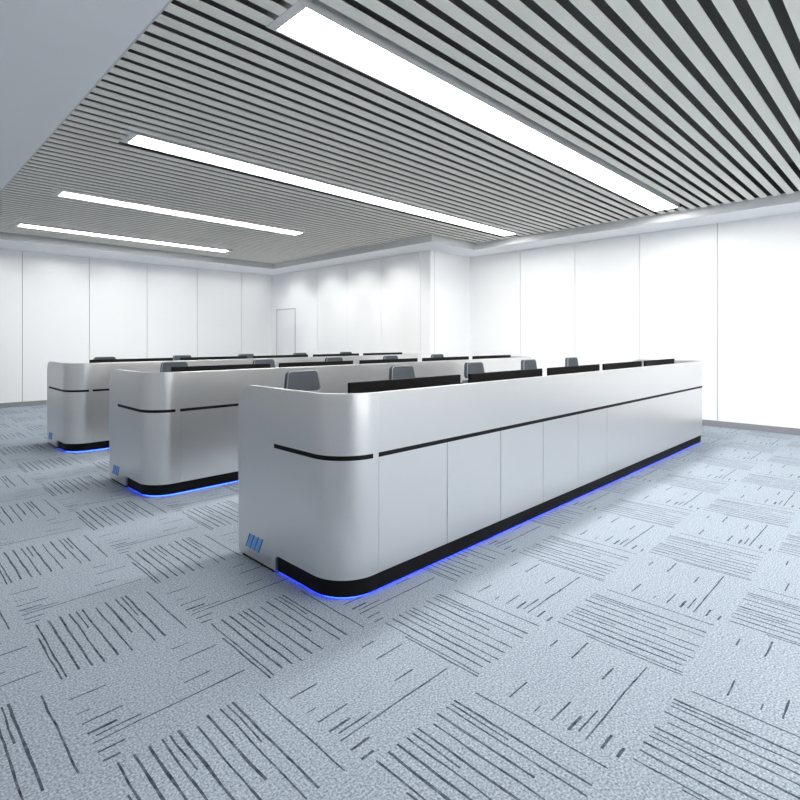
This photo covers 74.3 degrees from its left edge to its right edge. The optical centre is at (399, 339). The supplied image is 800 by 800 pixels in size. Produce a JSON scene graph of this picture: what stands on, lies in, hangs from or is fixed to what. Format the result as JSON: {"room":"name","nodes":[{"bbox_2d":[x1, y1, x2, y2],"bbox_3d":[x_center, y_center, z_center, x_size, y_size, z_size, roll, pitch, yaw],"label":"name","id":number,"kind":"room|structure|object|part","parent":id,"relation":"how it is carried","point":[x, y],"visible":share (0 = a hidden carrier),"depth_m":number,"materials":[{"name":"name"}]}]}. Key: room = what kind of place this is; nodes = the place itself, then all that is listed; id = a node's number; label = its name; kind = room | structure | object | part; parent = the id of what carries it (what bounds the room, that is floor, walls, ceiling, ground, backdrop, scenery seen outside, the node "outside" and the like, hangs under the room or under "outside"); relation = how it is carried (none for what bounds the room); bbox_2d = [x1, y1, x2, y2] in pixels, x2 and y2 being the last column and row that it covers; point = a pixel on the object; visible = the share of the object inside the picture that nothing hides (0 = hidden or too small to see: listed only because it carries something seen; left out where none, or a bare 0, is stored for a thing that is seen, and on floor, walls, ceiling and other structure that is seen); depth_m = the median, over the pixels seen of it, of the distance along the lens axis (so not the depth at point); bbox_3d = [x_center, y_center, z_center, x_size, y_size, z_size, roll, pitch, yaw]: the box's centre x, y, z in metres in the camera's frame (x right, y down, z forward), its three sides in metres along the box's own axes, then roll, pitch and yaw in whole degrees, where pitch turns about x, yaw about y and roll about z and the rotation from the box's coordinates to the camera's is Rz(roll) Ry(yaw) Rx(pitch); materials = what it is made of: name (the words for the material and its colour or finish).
{"room":"control room","nodes":[
{"label":"control room","id":0,"kind":"room"},
{"bbox_2d":[0,249,271,402],"bbox_3d":[-7.736,-0.400,12.186,0.150,3.700,10.800,0,0,45],"label":"wall","id":1,"kind":"structure","parent":0,"point":[54,307],"depth_m":12.86,"materials":[{"name":"white paint"}]},
{"bbox_2d":[0,400,46,407],"bbox_3d":[-7.683,1.400,12.125,0.013,0.100,10.788,0,0,45],"label":"baseboard","id":2,"kind":"structure","parent":1,"relation":"attached to","point":[41,402],"depth_m":11.56,"materials":[{"name":"grey metal"}]},
{"bbox_2d":[272,250,430,361],"bbox_3d":[-1.556,-0.400,13.766,6.397,3.700,0.150,0,0,45],"label":"wall","id":3,"kind":"structure","parent":0,"point":[380,305],"depth_m":13.03,"materials":[{"name":"white paint"}]},
{"bbox_2d":[276,308,294,354],"bbox_3d":[-3.338,0.270,15.425,0.990,2.360,0.010,0,0,45],"label":"trim","id":4,"kind":"structure","parent":3,"relation":"attached to","point":[290,308],"depth_m":15.77,"materials":[{"name":"grey metal"}]},
{"bbox_2d":[277,309,294,354],"bbox_3d":[-3.356,0.281,15.407,0.930,2.322,0.061,0,0,45],"label":"door","id":5,"kind":"structure","parent":3,"relation":"in","point":[285,318],"depth_m":15.41,"materials":[{"name":"metal"}]},
{"bbox_2d":[0,0,799,268],"bbox_3d":[0.004,-2.024,7.372,14.980,0.152,8.030,0,0,45],"label":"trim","id":6,"kind":"structure","parent":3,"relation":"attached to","point":[784,198],"depth_m":10.55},
{"bbox_2d":[0,405,799,799],"bbox_3d":[-1.157,1.500,6.643,17.400,0.100,12.600,0,0,45],"label":"floor","id":7,"kind":"structure","parent":0,"point":[636,636],"depth_m":2.44,"materials":[{"name":"carpet"}]},
{"bbox_2d":[93,357,115,359],"bbox_3d":[-4.429,0.855,8.052,0.618,1.190,0.650,0,0,45],"label":"office chair","id":8,"kind":"object","parent":7,"relation":"on","point":[95,358],"visible":0.09,"depth_m":8.20,"materials":[{"name":"fabric"}]},
{"bbox_2d":[160,361,187,371],"bbox_3d":[-2.545,0.855,6.182,0.618,1.190,0.650,0,0,45],"label":"office chair","id":9,"kind":"object","parent":7,"relation":"on","point":[165,366],"visible":0.2,"depth_m":6.29,"materials":[{"name":"fabric"}]},
{"bbox_2d":[173,355,190,360],"bbox_3d":[-3.579,0.855,8.909,0.618,1.190,0.650,0,0,45],"label":"office chair","id":10,"kind":"object","parent":7,"relation":"on","point":[175,357],"visible":0.1,"depth_m":9.01,"materials":[{"name":"fabric"}]},
{"bbox_2d":[47,353,419,451],"bbox_3d":[-2.229,0.875,9.450,1.102,1.150,6.720,0,0,45],"label":"control console","id":11,"kind":"object","parent":7,"relation":"on","point":[77,393],"visible":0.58,"depth_m":6.94,"materials":[{"name":"silver metal"}]},
{"bbox_3d":[-4.546,0.866,7.084,1.136,1.132,0.233,0,0,31],"label":"panel","id":12,"kind":"part","parent":11,"relation":"part of","materials":[{"name":"silver metal"}]},
{"bbox_3d":[-3.797,1.001,7.108,0.024,0.668,0.610,0,0,45],"label":"access panel","id":13,"kind":"part","parent":11,"relation":"part of","materials":[{"name":"silver metal"}]},
{"bbox_2d":[90,358,172,362],"bbox_3d":[-3.802,0.485,7.533,0.210,0.438,1.106,0,0,45],"label":"monitor","id":14,"kind":"object","parent":11,"relation":"on","point":[139,359],"visible":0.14,"depth_m":7.50,"materials":[{"name":"plastic"}]},
{"bbox_2d":[180,356,246,360],"bbox_3d":[-2.937,0.485,8.405,0.210,0.438,1.106,0,0,45],"label":"monitor","id":15,"kind":"object","parent":11,"relation":"on","point":[224,357],"visible":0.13,"depth_m":8.37,"materials":[{"name":"plastic"}]},
{"bbox_3d":[-1.849,0.476,9.074,0.030,0.353,6.150,0,0,45],"label":"panel","id":16,"kind":"part","parent":11,"relation":"part of","materials":[{"name":"silver metal"}]},
{"bbox_2d":[253,355,307,358],"bbox_3d":[-2.071,0.485,9.277,0.210,0.438,1.106,0,0,45],"label":"monitor","id":17,"kind":"object","parent":11,"relation":"on","point":[266,356],"visible":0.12,"depth_m":9.24,"materials":[{"name":"plastic"}]},
{"bbox_2d":[313,353,358,356],"bbox_3d":[-1.205,0.485,10.150,0.210,0.438,1.106,0,0,45],"label":"monitor","id":18,"kind":"object","parent":11,"relation":"on","point":[351,354],"visible":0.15,"depth_m":10.10,"materials":[{"name":"plastic"}]},
{"bbox_2d":[363,352,401,354],"bbox_3d":[-0.339,0.485,11.022,0.210,0.438,1.106,0,0,45],"label":"monitor","id":19,"kind":"object","parent":11,"relation":"on","point":[394,353],"visible":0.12,"depth_m":11.02,"materials":[{"name":"plastic"}]},
{"bbox_3d":[0.120,0.866,11.786,0.233,1.132,1.136,0,0,-32],"label":"panel","id":20,"kind":"part","parent":11,"relation":"part of","materials":[{"name":"silver metal"}]},
{"bbox_2d":[238,354,253,358],"bbox_3d":[-2.729,0.855,9.765,0.618,1.190,0.650,0,0,45],"label":"office chair","id":21,"kind":"object","parent":7,"relation":"on","point":[249,356],"visible":0.12,"depth_m":9.95,"materials":[{"name":"fabric"}]},
{"bbox_2d":[253,359,275,367],"bbox_3d":[-1.695,0.855,7.038,0.618,1.190,0.650,0,0,45],"label":"office chair","id":22,"kind":"object","parent":7,"relation":"on","point":[256,361],"visible":0.18,"depth_m":7.21,"materials":[{"name":"fabric"}]},
{"bbox_2d":[284,370,320,391],"bbox_3d":[-0.667,0.855,4.319,0.618,1.190,0.650,0,0,45],"label":"office chair","id":23,"kind":"object","parent":7,"relation":"on","point":[307,380],"visible":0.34,"depth_m":4.47,"materials":[{"name":"fabric"}]},
{"bbox_2d":[109,356,531,495],"bbox_3d":[-0.288,0.875,7.524,1.102,1.150,6.720,0,0,45],"label":"control console","id":24,"kind":"object","parent":7,"relation":"on","point":[171,433],"visible":0.47,"depth_m":5.14,"materials":[{"name":"silver metal"}]},
{"bbox_3d":[-2.605,0.866,5.158,1.136,1.132,0.233,0,0,31],"label":"panel","id":25,"kind":"part","parent":24,"relation":"part of","materials":[{"name":"silver metal"}]},
{"bbox_3d":[-1.856,1.001,5.181,0.024,0.668,0.610,0,0,45],"label":"access panel","id":26,"kind":"part","parent":24,"relation":"part of","materials":[{"name":"silver metal"}]},
{"bbox_2d":[171,363,269,371],"bbox_3d":[-1.861,0.485,5.606,0.210,0.438,1.106,0,0,45],"label":"monitor","id":27,"kind":"object","parent":24,"relation":"on","point":[267,365],"visible":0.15,"depth_m":5.56,"materials":[{"name":"plastic"}]},
{"bbox_2d":[279,360,352,367],"bbox_3d":[-0.995,0.485,6.478,0.210,0.438,1.106,0,0,45],"label":"monitor","id":28,"kind":"object","parent":24,"relation":"on","point":[323,363],"visible":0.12,"depth_m":6.44,"materials":[{"name":"plastic"}]},
{"bbox_3d":[0.092,0.476,7.148,0.030,0.353,6.150,0,0,45],"label":"panel","id":29,"kind":"part","parent":24,"relation":"part of","materials":[{"name":"silver metal"}]},
{"bbox_2d":[359,358,417,363],"bbox_3d":[-0.130,0.485,7.351,0.210,0.438,1.106,0,0,45],"label":"monitor","id":30,"kind":"object","parent":24,"relation":"on","point":[406,359],"visible":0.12,"depth_m":7.32,"materials":[{"name":"plastic"}]},
{"bbox_2d":[422,356,468,360],"bbox_3d":[0.736,0.485,8.223,0.210,0.438,1.106,0,0,45],"label":"monitor","id":31,"kind":"object","parent":24,"relation":"on","point":[462,357],"visible":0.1,"depth_m":8.18,"materials":[{"name":"plastic"}]},
{"bbox_2d":[472,355,510,358],"bbox_3d":[1.602,0.485,9.095,0.210,0.438,1.106,0,0,45],"label":"monitor","id":32,"kind":"object","parent":24,"relation":"on","point":[490,356],"visible":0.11,"depth_m":9.07,"materials":[{"name":"plastic"}]},
{"bbox_3d":[2.062,0.866,9.860,0.233,1.132,1.136,0,0,-32],"label":"panel","id":33,"kind":"part","parent":24,"relation":"part of","materials":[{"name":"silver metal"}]},
{"bbox_2d":[325,357,342,360],"bbox_3d":[-0.844,0.855,7.895,0.618,1.190,0.650,0,0,45],"label":"office chair","id":34,"kind":"object","parent":7,"relation":"on","point":[326,358],"visible":0.15,"depth_m":8.04,"materials":[{"name":"fabric"}]},
{"bbox_2d":[383,355,397,358],"bbox_3d":[0.006,0.855,8.752,0.618,1.190,0.650,0,0,45],"label":"office chair","id":35,"kind":"object","parent":7,"relation":"on","point":[387,356],"visible":0.19,"depth_m":8.89,"materials":[{"name":"fabric"}]},
{"bbox_2d":[389,365,415,379],"bbox_3d":[0.183,0.855,5.175,0.618,1.190,0.650,0,0,45],"label":"office chair","id":36,"kind":"object","parent":7,"relation":"on","point":[395,372],"visible":0.2,"depth_m":5.31,"materials":[{"name":"fabric"}]},
{"bbox_2d":[431,354,443,357],"bbox_3d":[0.856,0.855,9.608,0.618,1.190,0.650,0,0,45],"label":"office chair","id":37,"kind":"object","parent":7,"relation":"on","point":[432,355],"visible":0.15,"depth_m":9.74,"materials":[{"name":"fabric"}]},
{"bbox_2d":[238,359,701,597],"bbox_3d":[1.653,0.875,5.597,1.102,1.150,6.720,0,0,45],"label":"control console","id":38,"kind":"object","parent":7,"relation":"on","point":[351,495],"visible":0.95,"depth_m":3.44,"materials":[{"name":"silver metal"}]},
{"bbox_3d":[-0.664,0.866,3.231,1.136,1.132,0.233,0,0,31],"label":"panel","id":39,"kind":"part","parent":38,"relation":"part of","materials":[{"name":"silver metal"}]},
{"bbox_2d":[348,374,460,393],"bbox_3d":[0.080,0.485,3.679,0.210,0.438,1.106,0,0,45],"label":"monitor","id":40,"kind":"object","parent":38,"relation":"on","point":[419,382],"visible":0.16,"depth_m":3.61,"materials":[{"name":"plastic"}]},
{"bbox_3d":[0.086,1.001,3.255,0.024,0.668,0.610,0,0,45],"label":"access panel","id":41,"kind":"part","parent":38,"relation":"part of","materials":[{"name":"silver metal"}]},
{"bbox_3d":[0.519,1.001,3.691,0.024,0.668,0.610,0,0,45],"label":"access panel","id":42,"kind":"part","parent":38,"relation":"part of","materials":[{"name":"silver metal"}]},
{"bbox_2d":[468,368,541,382],"bbox_3d":[0.946,0.485,4.552,0.210,0.438,1.106,0,0,45],"label":"monitor","id":43,"kind":"object","parent":38,"relation":"on","point":[514,374],"visible":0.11,"depth_m":4.49,"materials":[{"name":"plastic"}]},
{"bbox_3d":[0.952,1.001,4.128,0.024,0.668,0.610,0,0,45],"label":"access panel","id":44,"kind":"part","parent":38,"relation":"part of","materials":[{"name":"silver metal"}]},
{"bbox_3d":[2.033,0.476,5.221,0.030,0.353,6.150,0,0,45],"label":"panel","id":45,"kind":"part","parent":38,"relation":"part of","materials":[{"name":"silver metal"}]},
{"bbox_3d":[1.385,1.001,4.564,0.024,0.668,0.610,0,0,45],"label":"access panel","id":46,"kind":"part","parent":38,"relation":"part of","materials":[{"name":"silver metal"}]},
{"bbox_2d":[547,364,599,375],"bbox_3d":[1.812,0.485,5.424,0.210,0.438,1.106,0,0,45],"label":"monitor","id":47,"kind":"object","parent":38,"relation":"on","point":[595,367],"visible":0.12,"depth_m":5.37,"materials":[{"name":"plastic"}]},
{"bbox_3d":[1.819,1.001,5.001,0.024,0.668,0.610,0,0,45],"label":"access panel","id":48,"kind":"part","parent":38,"relation":"part of","materials":[{"name":"silver metal"}]},
{"bbox_2d":[602,361,641,369],"bbox_3d":[2.677,0.485,6.296,0.210,0.438,1.106,0,0,45],"label":"monitor","id":49,"kind":"object","parent":38,"relation":"on","point":[608,366],"visible":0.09,"depth_m":6.24,"materials":[{"name":"plastic"}]},
{"bbox_3d":[3.118,1.001,6.310,0.024,0.668,3.070,0,0,45],"label":"access panel","id":50,"kind":"part","parent":38,"relation":"part of","materials":[{"name":"silver metal"}]},
{"bbox_2d":[644,359,673,365],"bbox_3d":[3.543,0.485,7.169,0.210,0.438,1.106,0,0,45],"label":"monitor","id":51,"kind":"object","parent":38,"relation":"on","point":[661,361],"visible":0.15,"depth_m":7.11,"materials":[{"name":"plastic"}]},
{"bbox_3d":[4.003,0.866,7.933,0.233,1.132,1.136,0,0,-32],"label":"panel","id":52,"kind":"part","parent":38,"relation":"part of","materials":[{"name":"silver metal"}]},
{"bbox_2d":[461,362,484,383],"bbox_3d":[1.033,0.855,6.032,0.618,1.190,0.650,0,0,45],"label":"office chair","id":53,"kind":"object","parent":7,"relation":"on","point":[469,367],"visible":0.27,"depth_m":6.15,"materials":[{"name":"fabric"}]},
{"bbox_2d":[521,359,536,369],"bbox_3d":[1.883,0.855,6.889,0.618,1.190,0.650,0,0,45],"label":"office chair","id":54,"kind":"object","parent":7,"relation":"on","point":[530,363],"visible":0.18,"depth_m":7.03,"materials":[{"name":"fabric"}]},
{"bbox_2d":[565,357,578,366],"bbox_3d":[2.733,0.855,7.745,0.618,1.190,0.650,0,0,45],"label":"office chair","id":55,"kind":"object","parent":7,"relation":"on","point":[571,361],"visible":0.17,"depth_m":7.88,"materials":[{"name":"fabric"}]},
{"bbox_2d":[0,0,799,274],"bbox_3d":[-1.157,-2.275,6.643,17.200,0.650,12.400,0,0,45],"label":"ceiling","id":56,"kind":"structure","parent":0,"point":[697,101],"depth_m":5.19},
{"bbox_2d":[13,218,230,251],"bbox_3d":[-5.495,-2.123,10.959,0.316,0.094,4.095,0,0,45],"label":"ceiling light","id":57,"kind":"object","parent":56,"relation":"attached to","point":[18,224],"visible":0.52,"depth_m":10.64,"materials":[{"name":"paint"}]},
{"bbox_2d":[52,184,303,235],"bbox_3d":[-3.412,-2.123,8.913,0.326,0.094,4.125,0,0,45],"label":"ceiling light","id":58,"kind":"object","parent":56,"relation":"attached to","point":[59,192],"visible":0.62,"depth_m":8.57,"materials":[{"name":"paint"}]},
{"bbox_2d":[120,124,517,235],"bbox_3d":[-0.311,-2.123,7.934,0.336,0.094,7.105,0,0,45],"label":"ceiling light","id":59,"kind":"object","parent":56,"relation":"attached to","point":[135,138],"visible":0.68,"depth_m":6.79,"materials":[{"name":"paint"}]},
{"bbox_2d":[266,0,678,211],"bbox_3d":[1.747,-2.123,5.892,0.376,0.094,7.105,0,0,45],"label":"ceiling light","id":60,"kind":"object","parent":56,"relation":"attached to","point":[314,24],"visible":0.87,"depth_m":4.39,"materials":[{"name":"paint"}]},
{"bbox_2d":[431,250,469,358],"bbox_3d":[1.157,-0.400,12.062,0.150,3.700,1.547,0,0,45],"label":"wall","id":61,"kind":"structure","parent":0,"point":[450,273],"depth_m":11.94,"materials":[{"name":"white paint"}]},
{"bbox_2d":[470,212,799,428],"bbox_3d":[5.465,-0.400,8.771,10.600,3.700,0.150,0,0,45],"label":"wall","id":62,"kind":"structure","parent":0,"point":[725,296],"depth_m":9.29,"materials":[{"name":"white paint"}]},
{"bbox_2d":[702,419,799,434],"bbox_3d":[5.408,1.400,8.714,10.600,0.100,0.013,0,0,45],"label":"baseboard","id":63,"kind":"structure","parent":62,"relation":"attached to","point":[785,430],"depth_m":8.46,"materials":[{"name":"grey metal"}]}
]}

